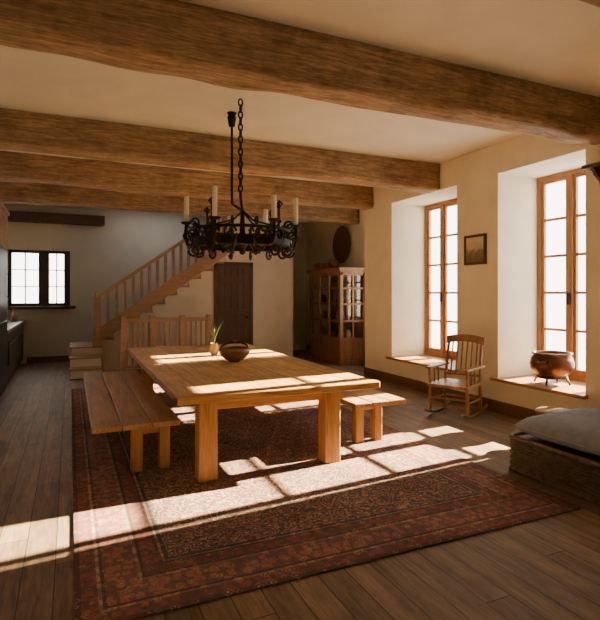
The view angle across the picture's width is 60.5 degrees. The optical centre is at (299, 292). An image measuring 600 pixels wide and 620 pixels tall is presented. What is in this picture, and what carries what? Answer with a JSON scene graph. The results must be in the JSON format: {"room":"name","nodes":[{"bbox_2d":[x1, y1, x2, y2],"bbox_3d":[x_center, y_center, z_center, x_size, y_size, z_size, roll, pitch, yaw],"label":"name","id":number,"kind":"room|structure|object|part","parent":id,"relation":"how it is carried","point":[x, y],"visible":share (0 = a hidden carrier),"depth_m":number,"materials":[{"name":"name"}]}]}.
{"room":"dining room","nodes":[
{"label":"dining room","id":0,"kind":"room"},
{"bbox_2d":[4,204,306,363],"bbox_3d":[-3.260,-0.200,13.166,8.000,3.600,0.300,0,0,-24],"label":"wall","id":1,"kind":"structure","parent":0,"point":[100,256],"depth_m":12.32,"materials":[{"name":"paint"}]},
{"bbox_2d":[8,249,69,305],"bbox_3d":[-5.990,-0.340,11.836,1.270,1.280,0.100,0,0,-24],"label":"window","id":2,"kind":"structure","parent":1,"relation":"in","point":[44,270],"depth_m":11.83,"materials":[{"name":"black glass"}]},
{"bbox_2d":[7,306,75,309],"bbox_3d":[-5.909,0.335,11.741,1.440,0.070,0.180,0,0,-24],"label":"sill","id":3,"kind":"structure","parent":1,"relation":"attached to","point":[8,307],"depth_m":11.64,"materials":[{"name":"brown wood"}]},
{"bbox_2d":[27,355,69,362],"bbox_3d":[-5.796,1.530,11.854,0.900,0.140,0.025,0,0,-24],"label":"baseboard","id":4,"kind":"structure","parent":1,"relation":"attached to","point":[45,359],"depth_m":11.84,"materials":[{"name":"brown wood"}]},
{"bbox_2d":[8,210,104,225],"bbox_3d":[-5.727,-1.710,11.761,2.350,0.220,0.249,0,0,-24],"label":"lintel beam","id":5,"kind":"structure","parent":1,"relation":"attached to","point":[15,216],"depth_m":11.71,"materials":[{"name":"brown wood"}]},
{"bbox_2d":[225,216,292,356],"bbox_3d":[-1.318,-0.200,12.803,1.650,3.600,1.950,0,0,-24],"label":"wall","id":6,"kind":"structure","parent":0,"point":[273,278],"depth_m":12.03,"materials":[{"name":"paint"}]},
{"bbox_2d":[214,262,252,344],"bbox_3d":[-1.484,0.450,11.608,0.910,2.300,0.094,0,0,-24],"label":"door","id":7,"kind":"structure","parent":6,"relation":"in","point":[233,281],"depth_m":11.61,"materials":[{"name":"brown wood"}]},
{"bbox_2d":[0,350,599,619],"bbox_3d":[-0.187,1.675,6.051,8.400,0.150,15.800,0,0,-24],"label":"floor","id":8,"kind":"structure","parent":0,"point":[548,568],"depth_m":3.15,"materials":[{"name":"brown wood"}]},
{"bbox_2d":[0,201,9,395],"bbox_3d":[-4.829,0.140,7.749,0.711,2.920,1.190,0,0,-24],"label":"tall cabinet","id":9,"kind":"object","parent":8,"relation":"on","point":[4,213],"visible":1,"depth_m":7.87,"materials":[{"name":"brown wood"}]},
{"bbox_2d":[6,320,24,381],"bbox_3d":[-5.815,1.105,9.903,0.669,0.990,3.568,0,0,-24],"label":"base cabinet","id":10,"kind":"object","parent":8,"relation":"on","point":[14,329],"depth_m":9.90,"materials":[{"name":"brown wood"}]},
{"bbox_2d":[10,309,17,321],"bbox_3d":[-6.149,0.480,11.053,0.150,0.260,0.150,0,0,-24],"label":"jug","id":11,"kind":"object","parent":10,"relation":"on","point":[13,316],"visible":1,"depth_m":11.00,"materials":[{"name":"ceramic"}]},
{"bbox_2d":[69,216,226,378],"bbox_3d":[-3.171,-0.190,10.971,3.210,3.580,1.780,0,0,-24],"label":"staircase","id":12,"kind":"structure","parent":8,"relation":"on","point":[189,293],"depth_m":10.86,"materials":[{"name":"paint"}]},
{"bbox_3d":[-2.899,-0.455,10.896,2.774,3.050,0.148,0,0,-24],"label":"banister","id":13,"kind":"part","parent":12,"relation":"part of","materials":[{"name":"brown wood"}]},
{"bbox_2d":[120,314,211,370],"bbox_3d":[-2.685,1.025,10.411,1.800,1.150,0.100,0,0,-24],"label":"railing","id":14,"kind":"object","parent":8,"relation":"on","point":[182,319],"visible":0.63,"depth_m":10.30,"materials":[{"name":"brown wood"}]},
{"bbox_2d":[71,383,580,619],"bbox_3d":[-0.850,1.593,6.149,3.430,0.013,6.680,0,0,-24],"label":"rug","id":15,"kind":"object","parent":8,"relation":"on","point":[152,541],"visible":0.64,"depth_m":3.78,"materials":[{"name":"red fabric"}]},
{"bbox_2d":[83,370,179,472],"bbox_3d":[-2.072,1.358,5.931,0.734,0.456,3.280,0,0,-24],"label":"bench","id":16,"kind":"object","parent":15,"relation":"on","point":[124,400],"visible":1,"depth_m":4.94,"materials":[{"name":"brown wood"}]},
{"bbox_2d":[126,343,379,482],"bbox_3d":[-0.950,1.216,6.422,1.930,0.739,4.124,0,0,-24],"label":"dining table","id":17,"kind":"object","parent":15,"relation":"on","point":[189,375],"visible":0.8,"depth_m":4.83,"materials":[{"name":"brown wood"}]},
{"bbox_2d":[209,321,223,354],"bbox_3d":[-1.165,0.601,7.025,0.223,0.496,0.144,0,0,-32],"label":"potted plant","id":18,"kind":"object","parent":17,"relation":"on","point":[214,348],"visible":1,"depth_m":7.00,"materials":[{"name":"green plant"}]},
{"bbox_2d":[219,339,249,361],"bbox_3d":[-0.813,0.712,6.373,0.400,0.275,0.390,0,0,-24],"label":"wooden bowl","id":19,"kind":"object","parent":17,"relation":"on","point":[230,353],"visible":1,"depth_m":6.26,"materials":[{"name":"brown wood"}]},
{"bbox_2d":[340,389,404,442],"bbox_3d":[0.266,1.353,6.582,0.614,0.466,2.800,0,0,-24],"label":"bench","id":20,"kind":"object","parent":15,"relation":"on","point":[364,399],"visible":0.49,"depth_m":5.47,"materials":[{"name":"brown wood"}]},
{"bbox_2d":[307,267,364,365],"bbox_3d":[0.836,0.520,12.151,0.710,2.160,1.700,0,0,-24],"label":"display cabinet","id":21,"kind":"object","parent":8,"relation":"on","point":[343,344],"visible":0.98,"depth_m":11.78,"materials":[{"name":"brown wood"}]},
{"bbox_2d":[312,263,327,269],"bbox_3d":[0.532,-0.640,12.562,0.330,0.160,0.460,0,0,-24],"label":"wooden chest","id":22,"kind":"object","parent":21,"relation":"on","point":[316,266],"visible":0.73,"depth_m":12.37,"materials":[{"name":"brown wood"}]},
{"bbox_2d":[327,259,339,267],"bbox_3d":[0.781,-0.670,12.017,0.290,0.220,0.290,0,0,-24],"label":"round pot","id":23,"kind":"object","parent":21,"relation":"on","point":[333,263],"visible":0.8,"depth_m":11.91,"materials":[{"name":"brown ceramic"}]},
{"bbox_2d":[424,334,487,417],"bbox_3d":[2.075,1.082,6.807,0.570,1.036,0.839,0,0,40],"label":"rocking chair","id":24,"kind":"object","parent":8,"relation":"on","point":[446,382],"visible":1,"depth_m":6.82,"materials":[{"name":"brown wood"}]},
{"bbox_2d":[535,406,569,414],"bbox_3d":[2.686,1.411,5.408,0.390,0.359,0.390,0,0,-24],"label":"round stool","id":25,"kind":"object","parent":8,"relation":"on","point":[539,410],"visible":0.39,"depth_m":5.44,"materials":[{"name":"brown wood"}]},
{"bbox_2d":[509,407,599,505],"bbox_3d":[2.703,1.333,4.452,1.354,0.535,1.104,0,0,-24],"label":"daybed","id":26,"kind":"object","parent":8,"relation":"on","point":[560,450],"visible":1,"depth_m":4.25,"materials":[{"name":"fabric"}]},
{"bbox_2d":[0,0,599,221],"bbox_3d":[-0.187,-2.100,6.051,8.400,0.200,15.800,0,0,-24],"label":"ceiling","id":27,"kind":"structure","parent":0,"point":[555,43],"depth_m":4.75,"materials":[{"name":"paint"}]},
{"bbox_2d":[0,182,359,224],"bbox_3d":[-2.204,-1.799,10.462,7.720,0.399,0.327,0,0,-24],"label":"ceiling beam","id":28,"kind":"structure","parent":27,"relation":"attached to","point":[10,192],"depth_m":9.95,"materials":[{"name":"brown wood"}]},
{"bbox_2d":[0,151,373,209],"bbox_3d":[-1.794,-1.791,8.455,6.830,0.414,0.327,0,0,-24],"label":"ceiling beam","id":29,"kind":"structure","parent":27,"relation":"attached to","point":[14,166],"depth_m":8.18,"materials":[{"name":"brown wood"}]},
{"bbox_2d":[0,108,439,192],"bbox_3d":[-1.010,-1.791,6.702,6.830,0.413,0.328,0,0,-24],"label":"ceiling beam","id":30,"kind":"structure","parent":27,"relation":"attached to","point":[27,131],"depth_m":6.43,"materials":[{"name":"brown wood"}]},
{"bbox_2d":[181,98,300,259],"bbox_3d":[-0.608,-1.186,5.425,1.240,1.627,1.077,0,0,-24],"label":"chandelier","id":31,"kind":"object","parent":27,"relation":"hanging from","point":[213,241],"visible":1,"depth_m":5.18,"materials":[{"name":"metal"}]},
{"bbox_2d":[0,0,599,144],"bbox_3d":[0.145,-1.780,4.121,6.830,0.436,0.364,0,0,-24],"label":"ceiling beam","id":32,"kind":"structure","parent":27,"relation":"attached to","point":[178,38],"depth_m":3.87,"materials":[{"name":"brown wood"}]},
{"bbox_2d":[578,0,599,7],"bbox_3d":[0.912,-1.789,2.406,6.830,0.418,0.355,0,0,-24],"label":"ceiling beam","id":33,"kind":"structure","parent":27,"relation":"attached to","point":[596,3],"depth_m":2.85,"materials":[{"name":"brown wood"}]},
{"bbox_2d":[307,135,599,409],"bbox_3d":[3.022,-0.200,7.486,1.170,3.600,15.200,0,0,-24],"label":"wall","id":34,"kind":"structure","parent":0,"point":[494,187],"depth_m":7.17,"materials":[{"name":"paint"}]},
{"bbox_2d":[332,226,350,262],"bbox_3d":[1.031,-1.180,12.577,0.058,0.910,0.910,0,0,-24],"label":"wall plate","id":35,"kind":"object","parent":34,"relation":"attached to","point":[341,244],"visible":0.98,"depth_m":12.62,"materials":[{"name":"brown wood"}]},
{"bbox_2d":[386,355,458,371],"bbox_3d":[2.336,1.150,8.554,0.970,0.040,1.790,0,0,-24],"label":"sill","id":36,"kind":"structure","parent":34,"relation":"attached to","point":[421,360],"depth_m":8.61,"materials":[{"name":"brown wood"}]},
{"bbox_2d":[425,198,456,359],"bbox_3d":[2.501,-0.235,9.012,0.115,2.730,0.970,0,0,-24],"label":"window","id":37,"kind":"structure","parent":34,"relation":"in","point":[443,206],"depth_m":9.02,"materials":[{"name":"brown wood"}]},
{"bbox_2d":[364,367,538,419],"bbox_3d":[3.413,1.520,5.142,0.030,0.160,10.600,0,0,-24],"label":"baseboard","id":38,"kind":"structure","parent":34,"relation":"attached to","point":[511,410],"depth_m":7.62,"materials":[{"name":"brown wood"}]},
{"bbox_2d":[464,233,486,264],"bbox_3d":[2.469,-0.610,7.250,0.029,0.420,0.420,0,0,-24],"label":"framed picture","id":39,"kind":"object","parent":34,"relation":"attached to","point":[475,246],"visible":1,"depth_m":7.24,"materials":[{"name":"brown wood"}]},
{"bbox_2d":[490,374,587,398],"bbox_3d":[3.269,1.150,6.468,0.970,0.040,1.380,0,0,-24],"label":"sill","id":40,"kind":"structure","parent":34,"relation":"attached to","point":[576,389],"depth_m":6.35,"materials":[{"name":"brown wood"}]},
{"bbox_2d":[529,350,574,385],"bbox_3d":[3.126,0.931,6.383,0.515,0.392,0.510,0,0,2],"label":"copper pot","id":41,"kind":"object","parent":40,"relation":"on","point":[546,364],"visible":1,"depth_m":6.21,"materials":[{"name":"metal"}]},
{"bbox_2d":[537,168,584,381],"bbox_3d":[3.564,-0.235,6.634,0.115,2.730,1.200,0,0,-24],"label":"window","id":42,"kind":"structure","parent":34,"relation":"in","point":[571,177],"depth_m":6.72,"materials":[{"name":"brown wood"}]},
{"bbox_2d":[581,162,599,182],"bbox_3d":[3.249,-1.246,5.299,0.199,0.247,0.620,0,0,-24],"label":"wall shelf","id":43,"kind":"object","parent":34,"relation":"attached to","point":[594,167],"visible":1,"depth_m":5.47,"materials":[{"name":"brown wood"}]}
]}

